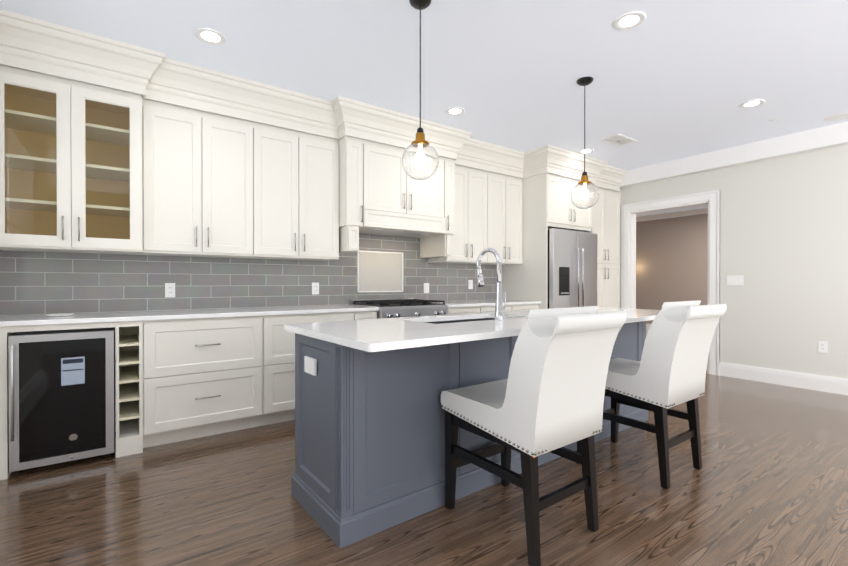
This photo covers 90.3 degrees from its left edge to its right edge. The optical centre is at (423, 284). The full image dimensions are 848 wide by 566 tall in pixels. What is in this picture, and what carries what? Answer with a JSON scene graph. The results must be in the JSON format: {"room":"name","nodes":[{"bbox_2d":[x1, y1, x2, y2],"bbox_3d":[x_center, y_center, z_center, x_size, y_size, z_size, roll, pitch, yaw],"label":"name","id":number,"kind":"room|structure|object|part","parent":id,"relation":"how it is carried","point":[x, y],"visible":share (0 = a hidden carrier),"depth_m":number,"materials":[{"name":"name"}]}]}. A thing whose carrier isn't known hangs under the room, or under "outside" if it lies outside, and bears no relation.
{"room":"kitchen","nodes":[
{"label":"kitchen","id":0,"kind":"room"},
{"bbox_2d":[0,233,502,314],"bbox_3d":[-0.923,-0.181,4.186,4.805,0.760,0.011,0,0,-35],"label":"tile backsplash","id":1,"kind":"structure","parent":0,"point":[374,267],"depth_m":3.62,"materials":[{"name":"tile"}]},
{"bbox_2d":[165,283,174,296],"bbox_3d":[-2.038,0.042,3.386,0.070,0.115,0.008,0,0,-35],"label":"outlet","id":2,"kind":"object","parent":1,"relation":"attached to","point":[169,289],"visible":1,"depth_m":3.38,"materials":[{"name":"white plastic"}]},
{"bbox_2d":[312,283,318,293],"bbox_3d":[-1.051,0.034,4.087,0.070,0.115,0.008,0,0,-35],"label":"outlet","id":3,"kind":"object","parent":1,"relation":"attached to","point":[315,288],"visible":1,"depth_m":4.08,"materials":[{"name":"white plastic"}]},
{"bbox_2d":[424,283,428,292],"bbox_3d":[0.030,0.036,4.854,0.075,0.115,0.009,0,0,-35],"label":"light switch","id":4,"kind":"object","parent":1,"relation":"attached to","point":[426,287],"visible":1,"depth_m":4.85,"materials":[{"name":"white plastic"}]},
{"bbox_2d":[468,280,472,288],"bbox_3d":[0.580,-0.006,5.244,0.070,0.115,0.009,0,0,-35],"label":"light switch","id":5,"kind":"object","parent":1,"relation":"attached to","point":[470,284],"visible":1,"depth_m":5.24,"materials":[{"name":"white plastic"}]},
{"bbox_2d":[0,45,547,308],"bbox_3d":[-0.706,-0.251,3.904,4.832,2.698,0.718,0,0,-35],"label":"upper cabinet","id":6,"kind":"object","parent":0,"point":[109,146],"depth_m":3.28,"materials":[{"name":"white paint"}]},
{"bbox_2d":[0,331,847,565],"bbox_3d":[2.586,1.123,4.328,11.285,0.050,8.550,0,0,-35],"label":"floor","id":7,"kind":"structure","parent":0,"point":[766,484],"depth_m":2.10,"materials":[{"name":"brown wood"}]},
{"bbox_2d":[0,328,31,479],"bbox_3d":[-2.629,0.670,2.604,0.184,0.870,0.619,0,0,-35],"label":"base cabinet","id":8,"kind":"object","parent":7,"relation":"on","point":[4,332],"depth_m":2.40,"materials":[{"name":"white paint"}]},
{"bbox_2d":[8,327,114,472],"bbox_3d":[-2.314,0.691,2.749,0.482,0.827,0.629,0,0,-35],"label":"wine fridge","id":9,"kind":"object","parent":7,"relation":"on","point":[61,396],"visible":0.98,"depth_m":2.53,"materials":[{"name":"black glass"}]},
{"bbox_2d":[136,316,263,453],"bbox_3d":[-1.726,0.667,3.245,0.783,0.870,0.619,0,0,-35],"label":"base cabinet","id":10,"kind":"object","parent":7,"relation":"on","point":[181,375],"depth_m":2.97,"materials":[{"name":"white paint"}]},
{"bbox_2d":[0,304,378,327],"bbox_3d":[-1.640,0.217,3.288,2.591,0.030,0.644,0,0,-35],"label":"countertop","id":11,"kind":"structure","parent":10,"relation":"on","point":[191,314],"depth_m":2.94,"materials":[{"name":"white stone"}]},
{"bbox_2d":[264,312,355,424],"bbox_3d":[-1.095,0.666,3.692,0.763,0.870,0.619,0,0,-35],"label":"base cabinet","id":12,"kind":"object","parent":7,"relation":"on","point":[279,344],"depth_m":3.31,"materials":[{"name":"white paint"}]},
{"bbox_2d":[356,312,376,319],"bbox_3d":[-0.689,0.664,3.981,0.234,0.870,0.619,0,0,-35],"label":"base cabinet","id":13,"kind":"object","parent":7,"relation":"on","point":[359,315],"depth_m":3.73,"materials":[{"name":"white paint"}]},
{"bbox_2d":[349,298,447,318],"bbox_3d":[-0.245,0.623,4.223,0.756,0.950,0.712,0,0,-35],"label":"range","id":14,"kind":"object","parent":7,"relation":"on","point":[399,307],"visible":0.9,"depth_m":4.03,"materials":[{"name":"silver metal"}]},
{"bbox_2d":[285,322,647,547],"bbox_3d":[0.562,0.669,2.837,2.766,0.870,0.678,0,0,-35],"label":"kitchen island","id":15,"kind":"object","parent":7,"relation":"on","point":[369,435],"depth_m":2.01,"materials":[{"name":"grey paint"}]},
{"bbox_2d":[284,306,659,353],"bbox_3d":[0.655,0.220,2.712,2.848,0.030,1.002,0,0,-35],"label":"island countertop","id":16,"kind":"structure","parent":15,"relation":"on","point":[366,336],"depth_m":1.98,"materials":[{"name":"white stone"}]},
{"bbox_2d":[416,314,494,321],"bbox_3d":[0.267,0.326,2.620,0.811,0.206,0.405,0,0,-35],"label":"sink","id":17,"kind":"object","parent":16,"relation":"in","point":[485,315],"depth_m":2.79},
{"bbox_2d":[476,247,505,320],"bbox_3d":[0.404,-0.009,2.518,0.088,0.427,0.213,0,0,-35],"label":"faucet","id":18,"kind":"object","parent":16,"relation":"on","point":[499,306],"visible":1,"depth_m":2.44,"materials":[{"name":"silver metal"}]},
{"bbox_2d":[448,304,511,314],"bbox_3d":[0.428,0.661,4.774,0.965,0.870,0.619,0,0,-35],"label":"base cabinet","id":19,"kind":"object","parent":7,"relation":"on","point":[508,307],"depth_m":4.46,"materials":[{"name":"white paint"}]},
{"bbox_2d":[431,300,539,307],"bbox_3d":[0.629,0.211,4.900,1.443,0.030,0.644,0,0,-35],"label":"countertop","id":20,"kind":"structure","parent":19,"relation":"on","point":[475,303],"depth_m":4.73,"materials":[{"name":"white stone"}]},
{"bbox_2d":[512,304,538,310],"bbox_3d":[1.016,0.660,5.191,0.477,0.870,0.619,0,0,-35],"label":"base cabinet","id":21,"kind":"object","parent":7,"relation":"on","point":[515,307],"depth_m":4.93,"materials":[{"name":"white paint"}]},
{"bbox_2d":[441,306,626,565],"bbox_3d":[0.475,0.601,1.949,0.493,1.013,0.697,0,0,-35],"label":"bar stool","id":22,"kind":"object","parent":7,"relation":"on","point":[547,395],"visible":1,"depth_m":1.74,"materials":[{"name":"white leather"}]},
{"bbox_2d":[548,173,595,232],"bbox_3d":[1.630,-0.257,5.563,0.954,2.698,0.718,0,0,-35],"label":"upper cabinet","id":23,"kind":"object","parent":7,"relation":"on","point":[562,214],"depth_m":5.22,"materials":[{"name":"white paint"}]},
{"bbox_2d":[548,228,597,308],"bbox_3d":[1.682,0.196,5.493,0.894,1.735,0.837,0,0,-35],"label":"refrigerator","id":24,"kind":"object","parent":7,"relation":"on","point":[572,268],"visible":0.23,"depth_m":5.13,"materials":[{"name":"silver metal"}]},
{"bbox_2d":[596,185,620,307],"bbox_3d":[2.353,-0.259,6.076,0.874,2.698,0.718,0,0,-35],"label":"tall cabinet","id":25,"kind":"object","parent":7,"relation":"on","point":[608,205],"depth_m":5.91,"materials":[{"name":"white paint"}]},
{"bbox_2d":[577,300,726,488],"bbox_3d":[1.357,0.599,2.581,0.488,1.013,0.693,0,0,-35],"label":"bar stool","id":26,"kind":"object","parent":7,"relation":"on","point":[664,375],"visible":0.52,"depth_m":2.35,"materials":[{"name":"white leather"}]},
{"bbox_2d":[0,0,847,216],"bbox_3d":[2.586,-1.627,4.317,11.285,0.050,8.550,0,0,-35],"label":"ceiling","id":27,"kind":"structure","parent":0,"point":[675,79],"depth_m":2.97,"materials":[{"name":"white paint"}]},
{"bbox_2d":[194,28,225,44],"bbox_3d":[-1.368,-1.591,2.705,0.184,0.008,0.184,0,0,-35],"label":"recessed light","id":28,"kind":"object","parent":27,"relation":"in","point":[210,36],"visible":1,"depth_m":2.70,"materials":[{"name":"white paint"}]},
{"bbox_2d":[402,0,438,179],"bbox_3d":[-0.021,-1.092,2.364,0.208,1.004,0.208,0,0,-35],"label":"pendant light","id":29,"kind":"object","parent":27,"relation":"hanging from","point":[420,159],"visible":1,"depth_m":2.31,"materials":[{"name":"clear glass"}]},
{"bbox_3d":[-0.021,-0.691,2.365,0.208,0.201,0.208,0,0,-35],"label":"globe","id":30,"kind":"part","parent":29,"relation":"part of","materials":[{"name":"clear glass"}]},
{"bbox_2d":[445,107,464,115],"bbox_3d":[0.287,-1.596,3.880,0.184,0.008,0.184,0,0,-35],"label":"recessed light","id":31,"kind":"object","parent":27,"relation":"in","point":[454,111],"visible":0.96,"depth_m":3.88,"materials":[{"name":"white paint"}]},
{"bbox_2d":[571,77,598,208],"bbox_3d":[1.256,-1.096,3.295,0.208,1.004,0.208,0,0,-35],"label":"pendant light","id":32,"kind":"object","parent":27,"relation":"hanging from","point":[585,193],"visible":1,"depth_m":3.24,"materials":[{"name":"clear glass"}]},
{"bbox_3d":[1.256,-0.694,3.297,0.208,0.201,0.208,0,0,-35],"label":"globe","id":33,"kind":"part","parent":32,"relation":"part of","materials":[{"name":"clear glass"}]},
{"bbox_2d":[578,149,593,153],"bbox_3d":[1.942,-1.601,5.056,0.184,0.008,0.184,0,0,-35],"label":"recessed light","id":34,"kind":"object","parent":27,"relation":"in","point":[587,151],"visible":1,"depth_m":5.06,"materials":[{"name":"white paint"}]},
{"bbox_2d":[601,134,636,145],"bbox_3d":[2.154,-1.598,4.654,0.380,0.010,0.200,0,0,-35],"label":"ceiling vent","id":35,"kind":"object","parent":27,"relation":"in","point":[618,139],"visible":0.96,"depth_m":4.63,"materials":[{"name":"white metal"}]},
{"bbox_2d":[612,11,645,29],"bbox_3d":[1.236,-1.591,2.543,0.184,0.008,0.184,0,0,-35],"label":"recessed light","id":36,"kind":"object","parent":27,"relation":"in","point":[629,20],"visible":1,"depth_m":2.54,"materials":[{"name":"white paint"}]},
{"bbox_2d":[739,99,764,107],"bbox_3d":[2.891,-1.595,3.719,0.184,0.008,0.184,0,0,-35],"label":"recessed light","id":37,"kind":"object","parent":27,"relation":"in","point":[752,103],"visible":0.98,"depth_m":3.71,"materials":[{"name":"white paint"}]},
{"bbox_2d":[824,112,847,121],"bbox_3d":[3.959,-1.597,4.011,0.230,0.006,0.230,0,0,-35],"label":"ceiling speaker","id":38,"kind":"object","parent":27,"relation":"attached to","point":[839,116],"visible":0.98,"depth_m":4.02,"materials":[{"name":"white paint"}]},
{"bbox_2d":[636,214,707,323],"bbox_3d":[6.522,-0.268,8.283,0.120,2.700,6.650,0,0,-35],"label":"wall","id":39,"kind":"structure","parent":0,"point":[671,259],"depth_m":9.51,"materials":[{"name":"beige paint"}]},
{"bbox_2d":[636,208,707,221],"bbox_3d":[6.450,-1.563,8.196,0.092,0.110,6.400,0,0,-35],"label":"crown molding","id":40,"kind":"structure","parent":39,"relation":"attached to","point":[674,214],"depth_m":9.39,"materials":[{"name":"white paint"}]},
{"bbox_2d":[620,144,847,378],"bbox_3d":[3.683,-0.255,5.071,0.130,2.700,3.900,0,0,-35],"label":"wall","id":41,"kind":"structure","parent":0,"point":[784,235],"depth_m":4.62,"materials":[{"name":"white paint"}]},
{"bbox_2d":[0,9,626,188],"bbox_3d":[0.116,-1.464,4.186,6.503,0.274,0.486,0,0,-35],"label":"crown molding","id":42,"kind":"structure","parent":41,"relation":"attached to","point":[17,31],"depth_m":3.40,"materials":[{"name":"white paint"}]},
{"bbox_2d":[621,190,719,375],"bbox_3d":[3.277,-0.030,5.643,0.182,2.245,1.230,0,0,-35],"label":"door frame","id":43,"kind":"structure","parent":41,"relation":"attached to","point":[711,199],"depth_m":5.40,"materials":[{"name":"white paint"}]},
{"bbox_2d":[620,121,847,187],"bbox_3d":[3.589,-1.505,4.999,0.100,0.200,3.900,0,0,-35],"label":"crown molding","id":44,"kind":"structure","parent":41,"relation":"attached to","point":[834,135],"depth_m":4.81,"materials":[{"name":"white paint"}]},
{"bbox_2d":[727,275,743,284],"bbox_3d":[3.666,-0.055,4.974,0.009,0.115,0.168,0,0,-35],"label":"light switch","id":45,"kind":"object","parent":41,"relation":"attached to","point":[735,280],"visible":1,"depth_m":4.96,"materials":[{"name":"white plastic"}]},
{"bbox_2d":[719,362,847,394],"bbox_3d":[4.163,1.016,4.273,0.016,0.165,2.034,0,0,-35],"label":"baseboard","id":46,"kind":"structure","parent":41,"relation":"attached to","point":[829,384],"depth_m":4.58,"materials":[{"name":"white paint"}]},
{"bbox_2d":[818,341,827,352],"bbox_3d":[4.112,0.638,4.349,0.008,0.115,0.070,0,0,-35],"label":"outlet","id":47,"kind":"object","parent":41,"relation":"attached to","point":[823,346],"visible":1,"depth_m":4.34,"materials":[{"name":"white plastic"}]}
]}

